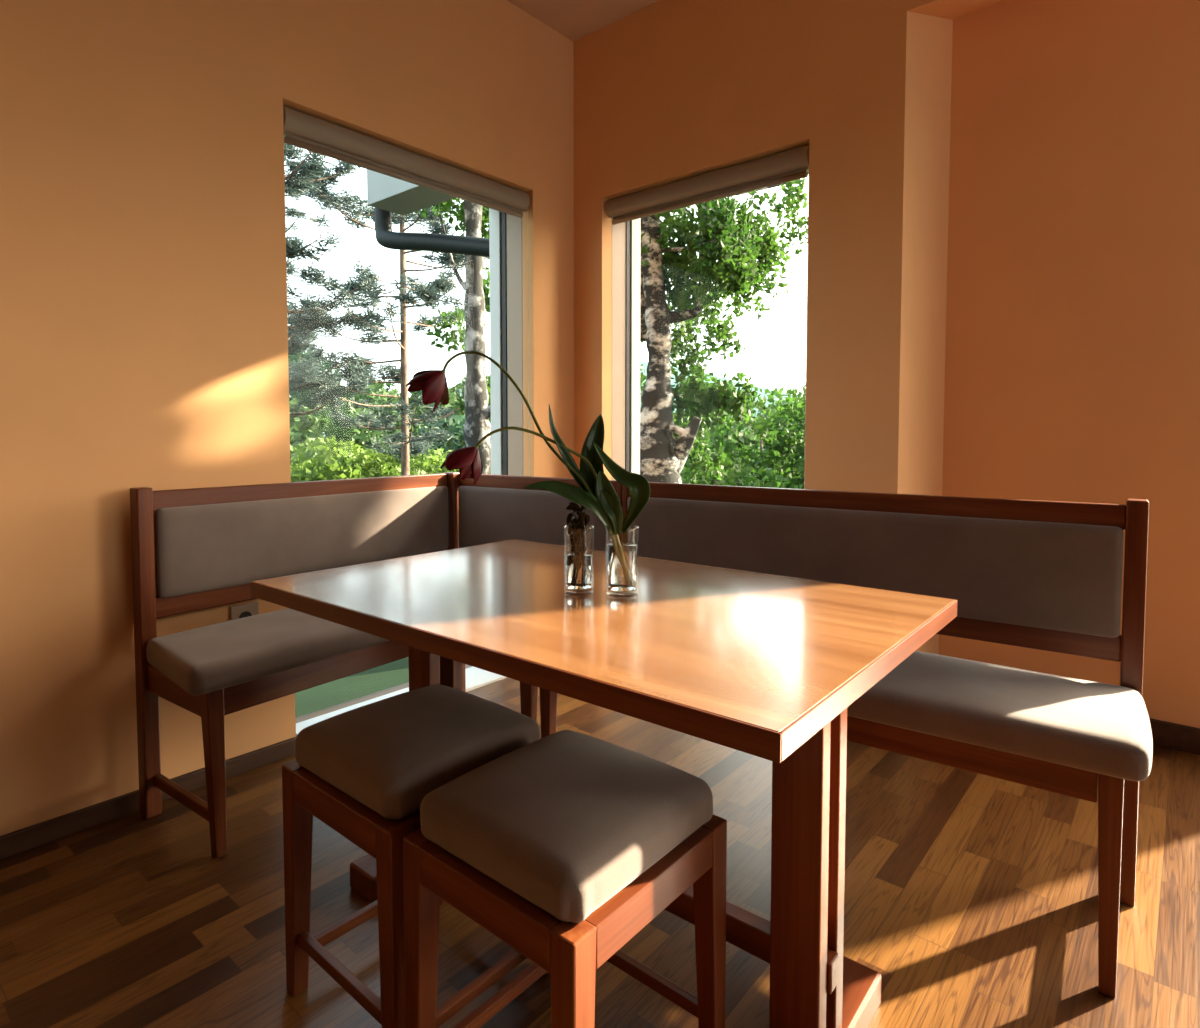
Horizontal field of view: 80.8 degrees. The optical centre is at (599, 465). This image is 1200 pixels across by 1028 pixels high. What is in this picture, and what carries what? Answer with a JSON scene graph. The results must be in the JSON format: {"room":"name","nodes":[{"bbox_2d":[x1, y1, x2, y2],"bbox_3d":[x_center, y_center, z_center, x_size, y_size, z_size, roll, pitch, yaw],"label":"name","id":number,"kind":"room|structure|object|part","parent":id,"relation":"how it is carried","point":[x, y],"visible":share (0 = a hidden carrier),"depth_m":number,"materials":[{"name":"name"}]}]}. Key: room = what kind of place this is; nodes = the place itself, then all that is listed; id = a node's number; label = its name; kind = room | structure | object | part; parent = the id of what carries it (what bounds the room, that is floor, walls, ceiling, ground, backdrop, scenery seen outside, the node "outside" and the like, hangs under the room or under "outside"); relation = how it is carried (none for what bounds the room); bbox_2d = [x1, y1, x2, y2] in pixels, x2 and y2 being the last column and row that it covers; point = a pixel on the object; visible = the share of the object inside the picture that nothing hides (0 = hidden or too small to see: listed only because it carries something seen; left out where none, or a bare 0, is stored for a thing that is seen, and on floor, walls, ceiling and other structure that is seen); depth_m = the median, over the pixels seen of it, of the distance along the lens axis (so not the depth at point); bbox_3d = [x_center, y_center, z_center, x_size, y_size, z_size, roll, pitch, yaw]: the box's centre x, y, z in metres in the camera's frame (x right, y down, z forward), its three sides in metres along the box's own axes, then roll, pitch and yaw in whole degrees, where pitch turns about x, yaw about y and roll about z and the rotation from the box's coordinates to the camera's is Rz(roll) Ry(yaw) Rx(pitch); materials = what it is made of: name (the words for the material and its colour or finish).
{"room":"dining room","nodes":[
{"label":"dining room","id":0,"kind":"room"},
{"bbox_2d":[0,0,573,835],"bbox_3d":[-1.948,-0.430,1.409,0.300,2.892,5.900,2,3,40],"label":"wall","id":1,"kind":"structure","parent":0,"point":[144,322],"depth_m":2.00,"materials":[{"name":"paint"}]},
{"bbox_2d":[0,734,297,859],"bbox_3d":[-1.947,0.977,1.277,0.076,0.055,5.600,2,3,40],"label":"baseboard","id":2,"kind":"structure","parent":1,"relation":"attached to","point":[30,837],"depth_m":1.93,"materials":[{"name":"brown wood"}]},
{"bbox_2d":[230,602,258,619],"bbox_3d":[-1.110,0.473,2.203,0.010,0.084,0.084,2,3,40],"label":"wall outlet","id":3,"kind":"object","parent":1,"relation":"attached to","point":[249,609],"visible":0.47,"depth_m":2.20,"materials":[{"name":"paint"}]},
{"bbox_2d":[284,135,522,733],"bbox_3d":[-0.762,-0.129,2.816,0.285,2.200,1.171,2,3,40],"label":"window","id":4,"kind":"structure","parent":1,"relation":"in","point":[505,230],"depth_m":3.23,"materials":[{"name":"paint"}]},
{"bbox_3d":[-0.844,-0.132,2.885,0.071,2.200,1.171,2,3,40],"label":"frame","id":5,"kind":"part","parent":4,"relation":"part of","materials":[{"name":"white"}]},
{"bbox_3d":[-0.762,0.936,2.865,0.142,0.028,1.111,2,3,40],"label":"frame","id":6,"kind":"part","parent":4,"relation":"part of","materials":[{"name":"white"}]},
{"bbox_2d":[283,106,529,475],"bbox_3d":[-0.681,-0.301,2.741,0.058,1.774,1.089,2,3,40],"label":"roller blind","id":7,"kind":"object","parent":4,"relation":"attached to","point":[302,130],"visible":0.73,"depth_m":2.60,"materials":[{"name":"fabric"}]},
{"bbox_3d":[-0.344,-0.286,3.168,0.003,1.703,0.003,0,3,-5],"label":"bead chain","id":8,"kind":"part","parent":7,"relation":"part of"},
{"bbox_3d":[-0.318,-0.284,3.145,0.003,1.703,0.003,0,3,-5],"label":"bead chain","id":9,"kind":"part","parent":7,"relation":"part of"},
{"bbox_3d":[-0.680,0.938,2.796,0.070,0.032,1.111,2,3,40],"label":"sill","id":10,"kind":"part","parent":4,"relation":"part of","materials":[{"name":"white"}]},
{"bbox_3d":[-0.747,-0.148,2.803,0.104,2.160,1.171,2,3,40],"label":"frame","id":11,"kind":"part","parent":4,"relation":"part of","materials":[{"name":"paint"}]},
{"bbox_2d":[374,207,489,256],"bbox_3d":[-0.699,-1.890,5.309,0.977,0.708,3.140,-2,3,-37],"label":"pipe","id":12,"kind":"object","parent":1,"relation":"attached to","point":[466,245],"visible":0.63,"depth_m":6.00,"materials":[{"name":"metal"}]},
{"bbox_2d":[507,0,658,41],"bbox_3d":[0.229,-1.875,-0.267,5.700,0.150,6.655,2,3,40],"label":"ceiling","id":13,"kind":"structure","parent":0,"point":[575,20],"depth_m":3.04,"materials":[{"name":"paint"}]},
{"bbox_2d":[0,664,1199,1027],"bbox_3d":[0.230,1.130,-0.142,5.680,0.120,6.635,2,3,40],"label":"floor","id":14,"kind":"structure","parent":0,"point":[972,897],"depth_m":1.57,"materials":[{"name":"brown wood"}]},
{"bbox_2d":[130,472,622,857],"bbox_3d":[-0.606,0.506,2.158,0.854,0.913,1.212,2,3,36],"label":"bench","id":15,"kind":"object","parent":14,"relation":"on","point":[212,542],"visible":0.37,"depth_m":2.06,"materials":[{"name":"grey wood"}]},
{"bbox_3d":[-1.254,0.516,1.948,0.047,0.913,0.041,2,3,36],"label":"post","id":16,"kind":"part","parent":15,"relation":"part of","materials":[{"name":"red wood"}]},
{"bbox_3d":[-0.968,0.765,1.768,0.041,0.432,0.043,2,3,36],"label":"leg","id":17,"kind":"part","parent":15,"relation":"part of","materials":[{"name":"red wood"}]},
{"bbox_2d":[146,608,389,695],"bbox_3d":[-0.888,0.492,2.111,0.392,0.089,0.804,2,3,36],"label":"seat cushion","id":18,"kind":"object","parent":15,"relation":"on","point":[224,657],"depth_m":1.88,"materials":[{"name":"beige fabric"}]},
{"bbox_3d":[-0.932,0.078,2.382,0.030,0.056,1.070,2,3,36],"label":"rail","id":19,"kind":"part","parent":15,"relation":"part of","materials":[{"name":"red wood"}]},
{"bbox_3d":[-0.932,0.374,2.395,0.030,0.058,1.070,2,3,36],"label":"rail","id":20,"kind":"part","parent":15,"relation":"part of","materials":[{"name":"red wood"}]},
{"bbox_2d":[155,486,448,597],"bbox_3d":[-0.917,0.224,2.380,0.044,0.252,1.058,2,3,36],"label":"cushion","id":21,"kind":"object","parent":15,"relation":"on","point":[212,546],"depth_m":2.24,"materials":[{"name":"beige fabric"}]},
{"bbox_3d":[-0.589,0.478,2.850,0.063,0.905,0.060,2,3,36],"label":"corner post","id":22,"kind":"part","parent":15,"relation":"part of","materials":[{"name":"red wood"}]},
{"bbox_3d":[-0.220,0.746,2.187,0.054,0.432,0.043,2,3,36],"label":"leg","id":23,"kind":"part","parent":15,"relation":"part of","materials":[{"name":"red wood"}]},
{"bbox_2d":[458,486,612,551],"bbox_3d":[-0.252,0.214,2.592,0.756,0.252,0.044,2,3,36],"label":"cushion","id":24,"kind":"object","parent":15,"relation":"on","point":[486,514],"depth_m":2.61,"materials":[{"name":"beige fabric"}]},
{"bbox_3d":[-0.243,0.068,2.600,0.767,0.056,0.030,2,3,36],"label":"rail","id":25,"kind":"part","parent":15,"relation":"part of","materials":[{"name":"red wood"}]},
{"bbox_2d":[282,684,549,1027],"bbox_3d":[-0.344,0.734,1.359,0.358,0.532,0.368,2,3,40],"label":"stool","id":26,"kind":"object","parent":14,"relation":"on","point":[366,772],"visible":0.84,"depth_m":1.25,"materials":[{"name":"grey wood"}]},
{"bbox_3d":[-0.569,0.781,1.339,0.044,0.440,0.044,2,3,40],"label":"leg","id":27,"kind":"part","parent":26,"relation":"part of","materials":[{"name":"red wood"}]},
{"bbox_3d":[-0.329,0.790,1.136,0.044,0.440,0.044,2,3,40],"label":"leg","id":28,"kind":"part","parent":26,"relation":"part of","materials":[{"name":"red wood"}]},
{"bbox_2d":[295,684,540,819],"bbox_3d":[-0.344,0.516,1.349,0.340,0.095,0.350,2,3,40],"label":"seat cushion","id":29,"kind":"object","parent":26,"relation":"on","point":[379,760],"depth_m":1.25,"materials":[{"name":"beige fabric"}]},
{"bbox_2d":[403,730,726,1027],"bbox_3d":[-0.050,0.745,1.121,0.358,0.532,0.368,2,3,40],"label":"stool","id":30,"kind":"object","parent":14,"relation":"on","point":[563,846],"visible":1,"depth_m":1.03,"materials":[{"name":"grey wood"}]},
{"bbox_3d":[-0.274,0.792,1.101,0.044,0.440,0.044,2,3,40],"label":"leg","id":31,"kind":"part","parent":30,"relation":"part of","materials":[{"name":"red wood"}]},
{"bbox_2d":[420,730,712,922],"bbox_3d":[-0.050,0.527,1.111,0.340,0.095,0.350,2,3,40],"label":"seat cushion","id":32,"kind":"object","parent":30,"relation":"on","point":[564,826],"depth_m":1.01,"materials":[{"name":"beige fabric"}]},
{"bbox_3d":[-0.034,0.801,0.898,0.044,0.440,0.044,2,3,40],"label":"leg","id":33,"kind":"part","parent":30,"relation":"part of","materials":[{"name":"red wood"}]},
{"bbox_3d":[0.175,0.790,1.145,0.044,0.440,0.044,2,3,40],"label":"leg","id":34,"kind":"part","parent":30,"relation":"part of","materials":[{"name":"red wood"}]},
{"bbox_2d":[251,539,956,1027],"bbox_3d":[-0.034,0.625,1.468,1.232,0.740,0.790,2,3,39],"label":"dining table","id":35,"kind":"object","parent":14,"relation":"on","point":[770,667],"visible":0.78,"depth_m":1.15,"materials":[{"name":"brown wood"}]},
{"bbox_3d":[-0.434,0.622,1.748,0.084,0.604,0.034,2,3,39],"label":"leg","id":36,"kind":"part","parent":35,"relation":"part of","materials":[{"name":"red wood"}]},
{"bbox_3d":[-0.389,0.619,1.804,0.084,0.604,0.034,2,3,39],"label":"leg","id":37,"kind":"part","parent":35,"relation":"part of","materials":[{"name":"red wood"}]},
{"bbox_2d":[564,526,593,594],"bbox_3d":[-0.043,0.189,1.418,0.061,0.135,0.061,2,3,40],"label":"glass tumbler","id":38,"kind":"object","parent":35,"relation":"on","point":[578,569],"visible":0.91,"depth_m":1.40,"materials":[{"name":"clear glass"}]},
{"bbox_2d":[566,502,589,555],"bbox_3d":[-0.045,0.152,1.414,0.045,0.178,0.048,-1,3,-14],"label":"bouquet","id":39,"kind":"object","parent":38,"relation":"in","point":[579,526],"visible":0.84,"depth_m":1.41,"materials":[{"name":"brown plant"}]},
{"bbox_3d":[-0.049,0.175,1.415,0.004,0.132,0.026,0,3,-1],"label":"stem","id":40,"kind":"part","parent":39,"relation":"part of","materials":[{"name":"brown plant"}]},
{"bbox_3d":[-0.037,0.177,1.409,0.027,0.128,0.008,-1,3,-17],"label":"stem","id":41,"kind":"part","parent":39,"relation":"part of","materials":[{"name":"brown plant"}]},
{"bbox_2d":[605,527,638,596],"bbox_3d":[0.044,0.189,1.405,0.067,0.136,0.067,2,3,40],"label":"glass tumbler","id":42,"kind":"object","parent":35,"relation":"on","point":[621,559],"visible":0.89,"depth_m":1.38,"materials":[{"name":"clear glass"}]},
{"bbox_2d":[406,351,616,544],"bbox_3d":[-0.171,0.006,1.393,0.457,0.473,0.126,1,3,13],"label":"tulip","id":43,"kind":"object","parent":42,"relation":"in","point":[433,385],"visible":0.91,"depth_m":1.39,"materials":[{"name":"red plant"}]},
{"bbox_3d":[0.044,0.189,1.406,0.044,0.106,0.009,0,3,-5],"label":"stem","id":44,"kind":"part","parent":43,"relation":"part of","materials":[{"name":"green plant"}]},
{"bbox_2d":[440,426,649,544],"bbox_3d":[-0.106,0.084,1.367,0.397,0.320,0.092,0,3,-7],"label":"tulip","id":45,"kind":"object","parent":42,"relation":"in","point":[467,460],"visible":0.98,"depth_m":1.35,"materials":[{"name":"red plant"}]},
{"bbox_3d":[-0.088,0.084,1.368,0.302,0.320,0.029,-1,3,-11],"label":"stem","id":46,"kind":"part","parent":45,"relation":"part of","materials":[{"name":"green plant"}]},
{"bbox_3d":[0.044,0.189,1.408,0.030,0.106,0.011,-1,3,-12],"label":"stem","id":47,"kind":"part","parent":45,"relation":"part of","materials":[{"name":"green plant"}]},
{"bbox_3d":[0.320,0.650,1.132,0.084,0.604,0.034,2,3,39],"label":"leg","id":48,"kind":"part","parent":35,"relation":"part of","materials":[{"name":"red wood"}]},
{"bbox_3d":[0.365,0.648,1.188,0.084,0.604,0.034,2,3,39],"label":"leg","id":49,"kind":"part","parent":35,"relation":"part of","materials":[{"name":"red wood"}]},
{"bbox_2d":[539,482,1152,997],"bbox_3d":[0.507,0.520,1.857,1.487,0.914,0.430,2,3,36],"label":"bench","id":50,"kind":"object","parent":14,"relation":"on","point":[1033,574],"visible":0.56,"depth_m":1.62,"materials":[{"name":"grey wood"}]},
{"bbox_3d":[-0.156,0.748,2.142,0.050,0.432,0.043,2,3,36],"label":"leg","id":51,"kind":"part","parent":50,"relation":"part of","materials":[{"name":"red wood"}]},
{"bbox_2d":[627,497,1123,637],"bbox_3d":[0.629,0.244,1.959,1.320,0.252,0.044,2,3,36],"label":"cushion","id":52,"kind":"object","parent":50,"relation":"on","point":[1058,576],"depth_m":1.79,"materials":[{"name":"beige fabric"}]},
{"bbox_3d":[0.639,0.097,1.966,1.327,0.056,0.030,2,3,36],"label":"rail","id":53,"kind":"part","parent":50,"relation":"part of","materials":[{"name":"red wood"}]},
{"bbox_2d":[847,651,1152,781],"bbox_3d":[0.493,0.505,1.837,1.487,0.090,0.384,2,3,36],"label":"seat cushion","id":54,"kind":"object","parent":50,"relation":"on","point":[1102,731],"depth_m":1.45,"materials":[{"name":"beige fabric"}]},
{"bbox_3d":[0.639,0.394,1.980,1.327,0.058,0.030,2,3,36],"label":"rail","id":55,"kind":"part","parent":50,"relation":"part of","materials":[{"name":"red wood"}]},
{"bbox_3d":[0.962,0.785,1.337,0.040,0.432,0.041,2,3,36],"label":"leg","id":56,"kind":"part","parent":50,"relation":"part of","materials":[{"name":"red wood"}]},
{"bbox_3d":[1.197,0.532,1.592,0.040,0.914,0.054,2,3,36],"label":"post","id":57,"kind":"part","parent":50,"relation":"part of","materials":[{"name":"red wood"}]},
{"bbox_2d":[573,0,1008,653],"bbox_3d":[2.042,-0.501,1.867,5.200,2.992,0.555,2,3,40],"label":"wall","id":58,"kind":"structure","parent":0,"point":[668,91],"depth_m":2.58,"materials":[{"name":"paint"}]},
{"bbox_2d":[612,170,808,479],"bbox_3d":[0.476,-0.139,3.032,1.042,2.200,0.285,2,3,40],"label":"window","id":59,"kind":"structure","parent":58,"relation":"in","point":[626,236],"depth_m":3.35,"materials":[{"name":"paint"}]},
{"bbox_3d":[0.464,-0.158,3.016,1.042,2.160,0.104,2,3,40],"label":"frame","id":60,"kind":"part","parent":59,"relation":"part of","materials":[{"name":"paint"}]},
{"bbox_2d":[605,145,808,488],"bbox_3d":[0.410,-0.311,2.942,0.963,1.773,0.058,2,3,40],"label":"roller blind","id":61,"kind":"object","parent":59,"relation":"attached to","point":[793,164],"visible":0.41,"depth_m":2.84,"materials":[{"name":"fabric"}]},
{"bbox_3d":[0.765,-0.256,2.622,0.003,1.692,0.003,0,3,-5],"label":"bead chain","id":62,"kind":"part","parent":61,"relation":"part of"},
{"bbox_2d":[939,0,1199,727],"bbox_3d":[2.872,-0.499,1.620,4.013,2.972,0.140,2,3,40],"label":"wall","id":63,"kind":"structure","parent":0,"point":[1072,346],"depth_m":2.50,"materials":[{"name":"paint"}]},
{"bbox_2d":[1149,718,1199,754],"bbox_3d":[1.736,0.903,2.544,0.937,0.085,0.016,2,3,40],"label":"baseboard","id":64,"kind":"structure","parent":63,"relation":"attached to","point":[1185,738],"depth_m":2.37,"materials":[{"name":"brown wood"}]},
{"label":"outside","id":65,"kind":"structure","parent":0,"visible":0},
{"bbox_3d":[28.034,6.101,52.498,140.000,14.457,109.100,2,3,40],"label":"ground","id":66,"kind":"structure","parent":65,"visible":0},
{"bbox_2d":[293,352,311,409],"bbox_3d":[-12.797,-0.435,27.138,4.234,9.074,5.260,-1,3,-26],"label":"deciduous tree","id":67,"kind":"object","parent":66,"relation":"on","point":[300,393],"visible":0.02,"depth_m":26.42,"materials":[{"name":"green plant"}]},
{"bbox_2d":[285,185,371,372],"bbox_3d":[-6.935,-3.217,14.548,3.111,11.624,4.014,2,3,40],"label":"pine tree","id":68,"kind":"object","parent":66,"relation":"on","point":[293,212],"visible":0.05,"depth_m":14.37,"materials":[{"name":"green plant"}]},
{"bbox_2d":[294,455,366,481],"bbox_3d":[-3.965,0.979,9.168,1.576,2.252,2.068,2,3,40],"label":"shrub","id":69,"kind":"object","parent":66,"relation":"on","point":[332,466],"visible":0.06,"depth_m":9.15,"materials":[{"name":"green plant"}]},
{"bbox_2d":[284,142,384,422],"bbox_3d":[-3.699,-1.842,7.935,2.244,8.110,2.506,1,3,15],"label":"pine tree","id":70,"kind":"object","parent":66,"relation":"on","point":[312,169],"visible":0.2,"depth_m":8.01,"materials":[{"name":"green plant"}]},
{"bbox_2d":[290,435,386,481],"bbox_3d":[-4.022,0.810,10.469,2.356,2.548,2.297,2,3,40],"label":"shrub","id":71,"kind":"object","parent":66,"relation":"on","point":[350,452],"visible":0.12,"depth_m":10.03,"materials":[{"name":"green plant"}]},
{"bbox_2d":[288,350,390,450],"bbox_3d":[-9.053,-0.353,23.210,5.036,7.111,3.962,1,3,28],"label":"deciduous tree","id":72,"kind":"object","parent":66,"relation":"on","point":[295,357],"visible":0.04,"depth_m":23.11,"materials":[{"name":"green plant"}]},
{"bbox_2d":[289,398,400,481],"bbox_3d":[-6.275,0.431,15.246,3.762,4.019,3.968,2,3,40],"label":"deciduous tree","id":73,"kind":"object","parent":66,"relation":"on","point":[299,431],"visible":0.1,"depth_m":14.23,"materials":[{"name":"green plant"}]},
{"bbox_2d":[336,379,426,464],"bbox_3d":[-6.377,0.222,17.917,4.370,5.129,3.290,0,3,-10],"label":"deciduous tree","id":74,"kind":"object","parent":66,"relation":"on","point":[377,386],"visible":0.06,"depth_m":18.04,"materials":[{"name":"green plant"}]},
{"bbox_2d":[285,156,490,475],"bbox_3d":[-2.705,-1.687,9.351,3.100,7.537,3.370,-1,3,-17],"label":"pine tree","id":75,"kind":"object","parent":66,"relation":"on","point":[440,285],"visible":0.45,"depth_m":9.04,"materials":[{"name":"green plant"}]},
{"bbox_2d":[341,451,436,478],"bbox_3d":[-2.934,0.904,9.572,1.540,2.193,1.668,1,3,26],"label":"shrub","id":76,"kind":"object","parent":66,"relation":"on","point":[374,459],"visible":0.09,"depth_m":9.62,"materials":[{"name":"green plant"}]},
{"bbox_2d":[366,448,452,476],"bbox_3d":[-2.537,0.825,10.982,2.243,2.235,2.064,2,3,40],"label":"shrub","id":77,"kind":"object","parent":66,"relation":"on","point":[424,463],"visible":0.07,"depth_m":10.78,"materials":[{"name":"green plant"}]},
{"bbox_2d":[408,387,464,445],"bbox_3d":[-4.434,0.196,20.207,3.058,5.130,3.857,-1,3,-17],"label":"deciduous tree","id":78,"kind":"object","parent":66,"relation":"on","point":[452,395],"visible":0.05,"depth_m":18.95,"materials":[{"name":"green plant"}]},
{"bbox_2d":[431,459,458,473],"bbox_3d":[-1.576,0.828,9.619,1.707,2.009,1.908,2,3,40],"label":"shrub","id":79,"kind":"object","parent":66,"relation":"on","point":[444,469],"visible":0.02,"depth_m":9.27,"materials":[{"name":"green plant"}]},
{"bbox_2d":[415,198,490,473],"bbox_3d":[-1.291,-1.480,6.725,1.238,4.576,1.586,0,3,-1],"label":"birch tree","id":80,"kind":"object","parent":66,"relation":"on","point":[476,395],"visible":0.41,"depth_m":6.14,"materials":[{"name":"green plant"}]},
{"bbox_2d":[416,404,490,466],"bbox_3d":[-2.791,0.237,17.046,3.515,4.014,3.961,2,3,40],"label":"deciduous tree","id":81,"kind":"object","parent":66,"relation":"on","point":[450,425],"visible":0.03,"depth_m":15.80,"materials":[{"name":"green plant"}]},
{"bbox_2d":[640,178,807,483],"bbox_3d":[0.680,-0.976,5.325,1.786,4.405,1.444,1,3,23],"label":"birch tree","id":82,"kind":"object","parent":66,"relation":"on","point":[667,443],"visible":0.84,"depth_m":4.97,"materials":[{"name":"green plant"}]},
{"bbox_2d":[682,380,765,485],"bbox_3d":[3.741,-0.080,25.884,4.429,6.239,5.547,2,3,40],"label":"deciduous tree","id":83,"kind":"object","parent":66,"relation":"on","point":[750,437],"visible":0.06,"depth_m":25.55,"materials":[{"name":"green plant"}]},
{"bbox_2d":[680,449,796,488],"bbox_3d":[1.246,0.797,8.004,1.840,1.967,1.952,-1,3,-22],"label":"shrub","id":84,"kind":"object","parent":66,"relation":"on","point":[742,477],"visible":0.16,"depth_m":7.36,"materials":[{"name":"green plant"}]},
{"bbox_2d":[687,387,804,488],"bbox_3d":[2.205,0.372,9.484,2.268,2.924,2.370,2,3,40],"label":"shrub","id":85,"kind":"object","parent":66,"relation":"on","point":[759,429],"visible":0.13,"depth_m":9.05,"materials":[{"name":"green plant"}]},
{"bbox_2d":[741,398,797,466],"bbox_3d":[8.307,0.835,33.705,5.500,8.124,5.578,1,3,14],"label":"deciduous tree","id":86,"kind":"object","parent":66,"relation":"on","point":[783,401],"visible":0.02,"depth_m":32.20,"materials":[{"name":"green plant"}]},
{"bbox_2d":[749,384,805,488],"bbox_3d":[2.794,0.347,8.586,1.476,2.992,2.483,-1,3,-12],"label":"shrub","id":87,"kind":"object","parent":66,"relation":"on","point":[797,412],"visible":0.12,"depth_m":8.87,"materials":[{"name":"green plant"}]},
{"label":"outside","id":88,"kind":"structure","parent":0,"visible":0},
{"bbox_2d":[295,657,408,717],"bbox_3d":[-46.654,6.555,10.854,79.650,11.538,50.900,2,3,40],"label":"ground","id":89,"kind":"structure","parent":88,"point":[392,674],"depth_m":3.86,"materials":[{"name":"green plant"}]},
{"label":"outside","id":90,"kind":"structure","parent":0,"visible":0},
{"bbox_2d":[297,361,800,457],"bbox_3d":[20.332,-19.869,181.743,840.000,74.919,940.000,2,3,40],"label":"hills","id":91,"kind":"structure","parent":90,"point":[645,363],"depth_m":366.95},
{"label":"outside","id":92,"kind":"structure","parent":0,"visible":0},
{"bbox_2d":[367,169,455,214],"bbox_3d":[1.733,-2.315,3.123,9.400,0.460,0.400,2,3,40],"label":"roof eave","id":93,"kind":"object","parent":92,"point":[384,192],"visible":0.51,"depth_m":5.88}
]}

